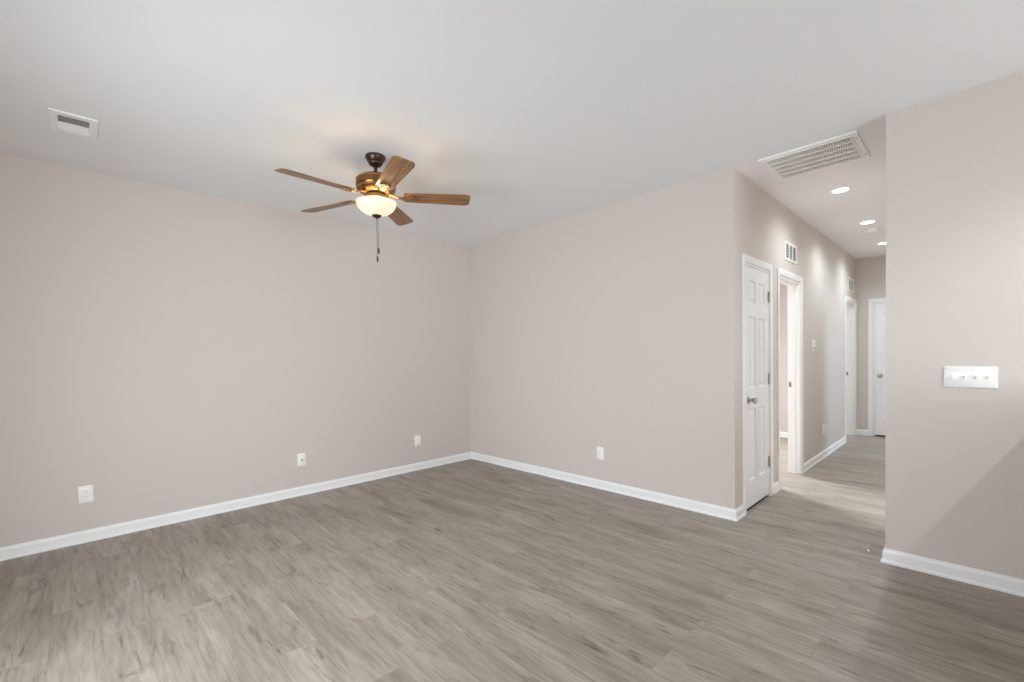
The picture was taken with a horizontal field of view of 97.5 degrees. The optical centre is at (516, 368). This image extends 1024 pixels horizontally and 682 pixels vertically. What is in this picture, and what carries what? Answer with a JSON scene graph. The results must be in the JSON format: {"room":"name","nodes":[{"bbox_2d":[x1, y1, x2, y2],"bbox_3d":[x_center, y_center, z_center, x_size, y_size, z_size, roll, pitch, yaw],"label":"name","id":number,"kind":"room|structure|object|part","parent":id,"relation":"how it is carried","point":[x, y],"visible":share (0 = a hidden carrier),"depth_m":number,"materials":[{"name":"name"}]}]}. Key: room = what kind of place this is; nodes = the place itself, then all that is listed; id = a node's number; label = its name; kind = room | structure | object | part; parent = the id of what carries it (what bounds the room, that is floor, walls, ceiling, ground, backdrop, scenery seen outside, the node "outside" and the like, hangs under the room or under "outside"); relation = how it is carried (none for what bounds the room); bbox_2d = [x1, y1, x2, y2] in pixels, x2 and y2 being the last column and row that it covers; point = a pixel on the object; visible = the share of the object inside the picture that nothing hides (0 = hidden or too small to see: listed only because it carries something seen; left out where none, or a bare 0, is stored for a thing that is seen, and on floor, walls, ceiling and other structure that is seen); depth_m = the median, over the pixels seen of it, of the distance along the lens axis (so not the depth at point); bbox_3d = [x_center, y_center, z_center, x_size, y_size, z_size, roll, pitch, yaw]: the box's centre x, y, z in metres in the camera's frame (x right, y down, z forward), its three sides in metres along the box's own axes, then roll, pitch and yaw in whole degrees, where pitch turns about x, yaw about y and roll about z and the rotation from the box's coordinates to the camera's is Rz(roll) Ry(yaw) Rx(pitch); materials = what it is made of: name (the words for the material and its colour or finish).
{"room":"empty living room","nodes":[
{"label":"empty living room","id":0,"kind":"room"},
{"bbox_2d":[0,154,470,547],"bbox_3d":[-2.357,-0.122,4.205,4.775,2.740,0.115,-2,2,-44],"label":"wall","id":1,"kind":"structure","parent":0,"point":[164,350],"depth_m":3.79,"materials":[{"name":"grey paint"}]},
{"bbox_2d":[78,485,93,503],"bbox_3d":[-3.181,0.931,3.319,0.080,0.125,0.008,-2,2,-44],"label":"wall outlet","id":2,"kind":"object","parent":1,"relation":"attached to","point":[85,493],"visible":1,"depth_m":3.32,"materials":[{"name":"white plastic"}]},
{"bbox_2d":[0,452,470,560],"bbox_3d":[-2.245,1.202,4.230,4.660,0.087,0.020,-2,2,-44],"label":"baseboard","id":3,"kind":"structure","parent":1,"relation":"attached to","point":[52,543],"depth_m":3.79,"materials":[{"name":"white paint"}]},
{"bbox_2d":[297,453,305,465],"bbox_3d":[-2.092,0.892,4.379,0.078,0.122,0.018,-2,2,-44],"label":"outlet","id":4,"kind":"object","parent":1,"relation":"attached to","point":[301,458],"visible":1,"depth_m":4.38,"materials":[{"name":"white plastic"}]},
{"bbox_2d":[415,435,420,445],"bbox_3d":[-1.164,0.853,5.295,0.080,0.125,0.008,-2,2,-44],"label":"wall outlet","id":5,"kind":"object","parent":1,"relation":"attached to","point":[417,437],"visible":1,"depth_m":5.29,"materials":[{"name":"white plastic"}]},
{"bbox_2d":[0,0,1023,258],"bbox_3d":[2.301,-1.568,2.659,13.400,0.060,9.000,-2,2,-44],"label":"ceiling","id":6,"kind":"structure","parent":0,"point":[538,112],"depth_m":2.42,"materials":[{"name":"white paint"}]},
{"bbox_2d":[47,107,98,139],"bbox_3d":[-2.631,-1.445,2.669,0.208,0.011,0.302,-2,2,-44],"label":"ceiling vent","id":7,"kind":"object","parent":6,"relation":"in","point":[61,121],"visible":1,"depth_m":2.66,"materials":[{"name":"white metal"}]},
{"bbox_2d":[274,152,469,261],"bbox_3d":[-1.004,-1.119,3.136,1.253,0.743,1.280,-2,2,-44],"label":"ceiling fan","id":8,"kind":"object","parent":6,"relation":"hanging from","point":[376,187],"visible":1,"depth_m":3.10,"materials":[{"name":"brown wood"}]},
{"bbox_3d":[-1.266,-1.191,2.847,0.140,0.006,0.475,14,12,39],"label":"blade","id":9,"kind":"part","parent":8,"relation":"part of","materials":[{"name":"brown wood"}]},
{"bbox_3d":[-1.381,-1.198,3.332,0.475,0.006,0.140,-2,13,23],"label":"blade","id":10,"kind":"part","parent":8,"relation":"part of","materials":[{"name":"brown wood"}]},
{"bbox_3d":[-0.988,-1.123,3.171,0.278,0.095,0.278,-2,2,-44],"label":"lamp shade","id":11,"kind":"part","parent":8,"relation":"part of","materials":[{"name":"beige glass"}]},
{"bbox_3d":[-0.769,-1.211,2.807,0.140,0.006,0.475,11,-6,-31],"label":"blade","id":12,"kind":"part","parent":8,"relation":"part of","materials":[{"name":"brown wood"}]},
{"bbox_3d":[-0.956,-1.222,3.592,0.140,0.006,0.475,-14,0,5],"label":"blade","id":13,"kind":"part","parent":8,"relation":"part of","materials":[{"name":"brown wood"}]},
{"bbox_3d":[-0.577,-1.230,3.267,0.475,0.006,0.140,-3,-11,-13],"label":"blade","id":14,"kind":"part","parent":8,"relation":"part of","materials":[{"name":"brown wood"}]},
{"bbox_2d":[758,130,869,180],"bbox_3d":[2.189,-1.542,3.310,0.548,0.020,0.590,-2,2,-44],"label":"ceiling vent","id":15,"kind":"object","parent":6,"relation":"in","point":[848,147],"visible":1,"depth_m":3.27,"materials":[{"name":"white metal"}]},
{"bbox_2d":[828,186,852,193],"bbox_3d":[2.873,-1.578,3.986,0.184,0.006,0.184,-2,2,-44],"label":"recessed light","id":16,"kind":"object","parent":6,"relation":"in","point":[843,189],"visible":1,"depth_m":3.98,"materials":[{"name":"white paint"}]},
{"bbox_2d":[857,220,877,224],"bbox_3d":[3.901,-1.621,4.993,0.184,0.006,0.184,-2,2,-44],"label":"recessed light","id":17,"kind":"object","parent":6,"relation":"in","point":[866,221],"visible":1,"depth_m":4.99,"materials":[{"name":"white paint"}]},
{"bbox_2d":[864,227,879,232],"bbox_3d":[4.177,-1.615,5.280,0.140,0.041,0.140,-2,2,-44],"label":"smoke detector","id":18,"kind":"object","parent":6,"relation":"attached to","point":[875,229],"visible":1,"depth_m":5.24,"materials":[{"name":"white plastic"}]},
{"bbox_2d":[0,435,1023,681],"bbox_3d":[2.352,1.231,2.728,13.400,0.060,9.000,-2,2,-44],"label":"floor","id":19,"kind":"structure","parent":0,"point":[470,570],"depth_m":2.46,"materials":[{"name":"grey laminate"}]},
{"bbox_2d":[467,172,719,505],"bbox_3d":[0.539,-0.187,4.742,0.115,2.740,3.173,-2,2,-44],"label":"wall","id":20,"kind":"structure","parent":0,"point":[588,330],"depth_m":4.30,"materials":[{"name":"grey paint"}]},
{"bbox_2d":[597,446,603,459],"bbox_3d":[0.819,0.835,4.413,0.008,0.125,0.080,-2,2,-44],"label":"wall outlet","id":21,"kind":"object","parent":20,"relation":"attached to","point":[600,450],"visible":1,"depth_m":4.40,"materials":[{"name":"white plastic"}]},
{"bbox_2d":[471,452,745,521],"bbox_3d":[0.621,1.139,4.737,0.185,0.087,3.308,-2,2,-44],"label":"baseboard","id":22,"kind":"structure","parent":20,"relation":"attached to","point":[737,514],"depth_m":4.21,"materials":[{"name":"white paint"}]},
{"bbox_2d":[780,284,787,431],"bbox_3d":[3.466,-0.310,7.610,0.115,2.740,3.173,-2,2,-44],"label":"wall","id":23,"kind":"structure","parent":0,"point":[783,288],"depth_m":6.89,"materials":[{"name":"grey paint"}]},
{"bbox_2d":[780,431,787,437],"bbox_3d":[2.375,1.063,6.551,3.008,0.087,3.173,-2,2,-44],"label":"baseboard","id":24,"kind":"structure","parent":23,"relation":"attached to","point":[782,434],"depth_m":6.91,"materials":[{"name":"white paint"}]},
{"bbox_2d":[718,167,855,508],"bbox_3d":[3.458,-0.253,5.301,5.069,2.740,0.115,-2,2,-44],"label":"wall","id":25,"kind":"structure","parent":0,"point":[751,222],"depth_m":4.22,"materials":[{"name":"grey paint"}]},
{"bbox_2d":[741,253,773,513],"bbox_3d":[2.059,0.124,3.887,0.740,2.105,0.180,-2,2,-44],"label":"door","id":26,"kind":"structure","parent":25,"relation":"in","point":[757,283],"depth_m":3.86,"materials":[{"name":"white paint"}]},
{"bbox_3d":[1.939,0.264,3.691,0.066,0.066,0.067,-2,2,-44],"label":"knob","id":27,"kind":"part","parent":26,"relation":"part of","materials":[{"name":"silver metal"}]},
{"bbox_2d":[777,268,803,488],"bbox_3d":[2.737,0.095,4.584,0.865,2.105,0.132,-2,2,-44],"label":"door frame","id":28,"kind":"structure","parent":25,"relation":"in","point":[794,289],"depth_m":4.82,"materials":[{"name":"white paint"}]},
{"bbox_2d":[785,240,796,263],"bbox_3d":[2.764,-1.164,4.527,0.400,0.185,0.009,-2,2,-44],"label":"air vent","id":29,"kind":"object","parent":25,"relation":"in","point":[790,249],"visible":1,"depth_m":4.53,"materials":[{"name":"white metal"}]},
{"bbox_2d":[774,436,845,494],"bbox_3d":[3.551,1.072,5.307,3.320,0.087,0.020,-2,2,-44],"label":"baseboard","id":30,"kind":"structure","parent":25,"relation":"attached to","point":[816,459],"depth_m":5.40,"materials":[{"name":"white paint"}]},
{"bbox_2d":[812,339,815,350],"bbox_3d":[3.429,-0.265,5.182,0.112,0.135,0.014,-2,2,-44],"label":"thermostat","id":31,"kind":"object","parent":25,"relation":"attached to","point":[813,340],"visible":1,"depth_m":5.15,"materials":[{"name":"white plastic"}]},
{"bbox_2d":[845,296,856,436],"bbox_3d":[4.970,0.001,6.772,0.820,2.105,0.132,-2,2,-44],"label":"door","id":32,"kind":"structure","parent":25,"relation":"in","point":[850,308],"depth_m":6.99,"materials":[{"name":"white paint"}]},
{"bbox_2d":[848,277,853,292],"bbox_3d":[5.003,-1.246,6.721,0.440,0.200,0.009,-2,2,-44],"label":"air vent","id":33,"kind":"object","parent":25,"relation":"in","point":[850,280],"visible":1,"depth_m":6.71,"materials":[{"name":"white metal"}]},
{"bbox_2d":[856,255,885,429],"bbox_3d":[5.673,-0.328,6.743,0.115,2.740,1.155,-2,2,-44],"label":"wall","id":34,"kind":"structure","parent":0,"point":[870,271],"depth_m":6.95,"materials":[{"name":"grey paint"}]},
{"bbox_2d":[857,429,867,435],"bbox_3d":[5.380,0.998,7.003,0.020,0.087,0.157,-2,2,-44],"label":"baseboard","id":35,"kind":"structure","parent":34,"relation":"attached to","point":[859,431],"depth_m":7.00,"materials":[{"name":"white paint"}]},
{"bbox_2d":[868,298,885,436],"bbox_3d":[5.704,-0.009,6.678,0.180,2.105,0.750,-2,2,-44],"label":"door","id":36,"kind":"structure","parent":34,"relation":"in","point":[876,310],"depth_m":6.86,"materials":[{"name":"white paint"}]},
{"bbox_2d":[885,71,1023,578],"bbox_3d":[3.834,-0.160,1.222,0.115,2.740,4.387,-2,2,-44],"label":"wall","id":37,"kind":"structure","parent":0,"point":[954,457],"depth_m":2.52,"materials":[{"name":"grey paint"}]},
{"bbox_2d":[881,547,1023,596],"bbox_3d":[3.705,1.110,3.671,3.321,0.087,0.762,-2,2,-44],"label":"baseboard","id":38,"kind":"structure","parent":37,"relation":"attached to","point":[990,580],"depth_m":2.55,"materials":[{"name":"white paint"}]},
{"bbox_2d":[944,367,997,388],"bbox_3d":[2.511,0.052,2.487,0.019,0.113,0.206,-2,2,-44],"label":"switch plate","id":39,"kind":"object","parent":37,"relation":"attached to","point":[958,377],"visible":1,"depth_m":2.48,"materials":[{"name":"white plastic"}]}
]}

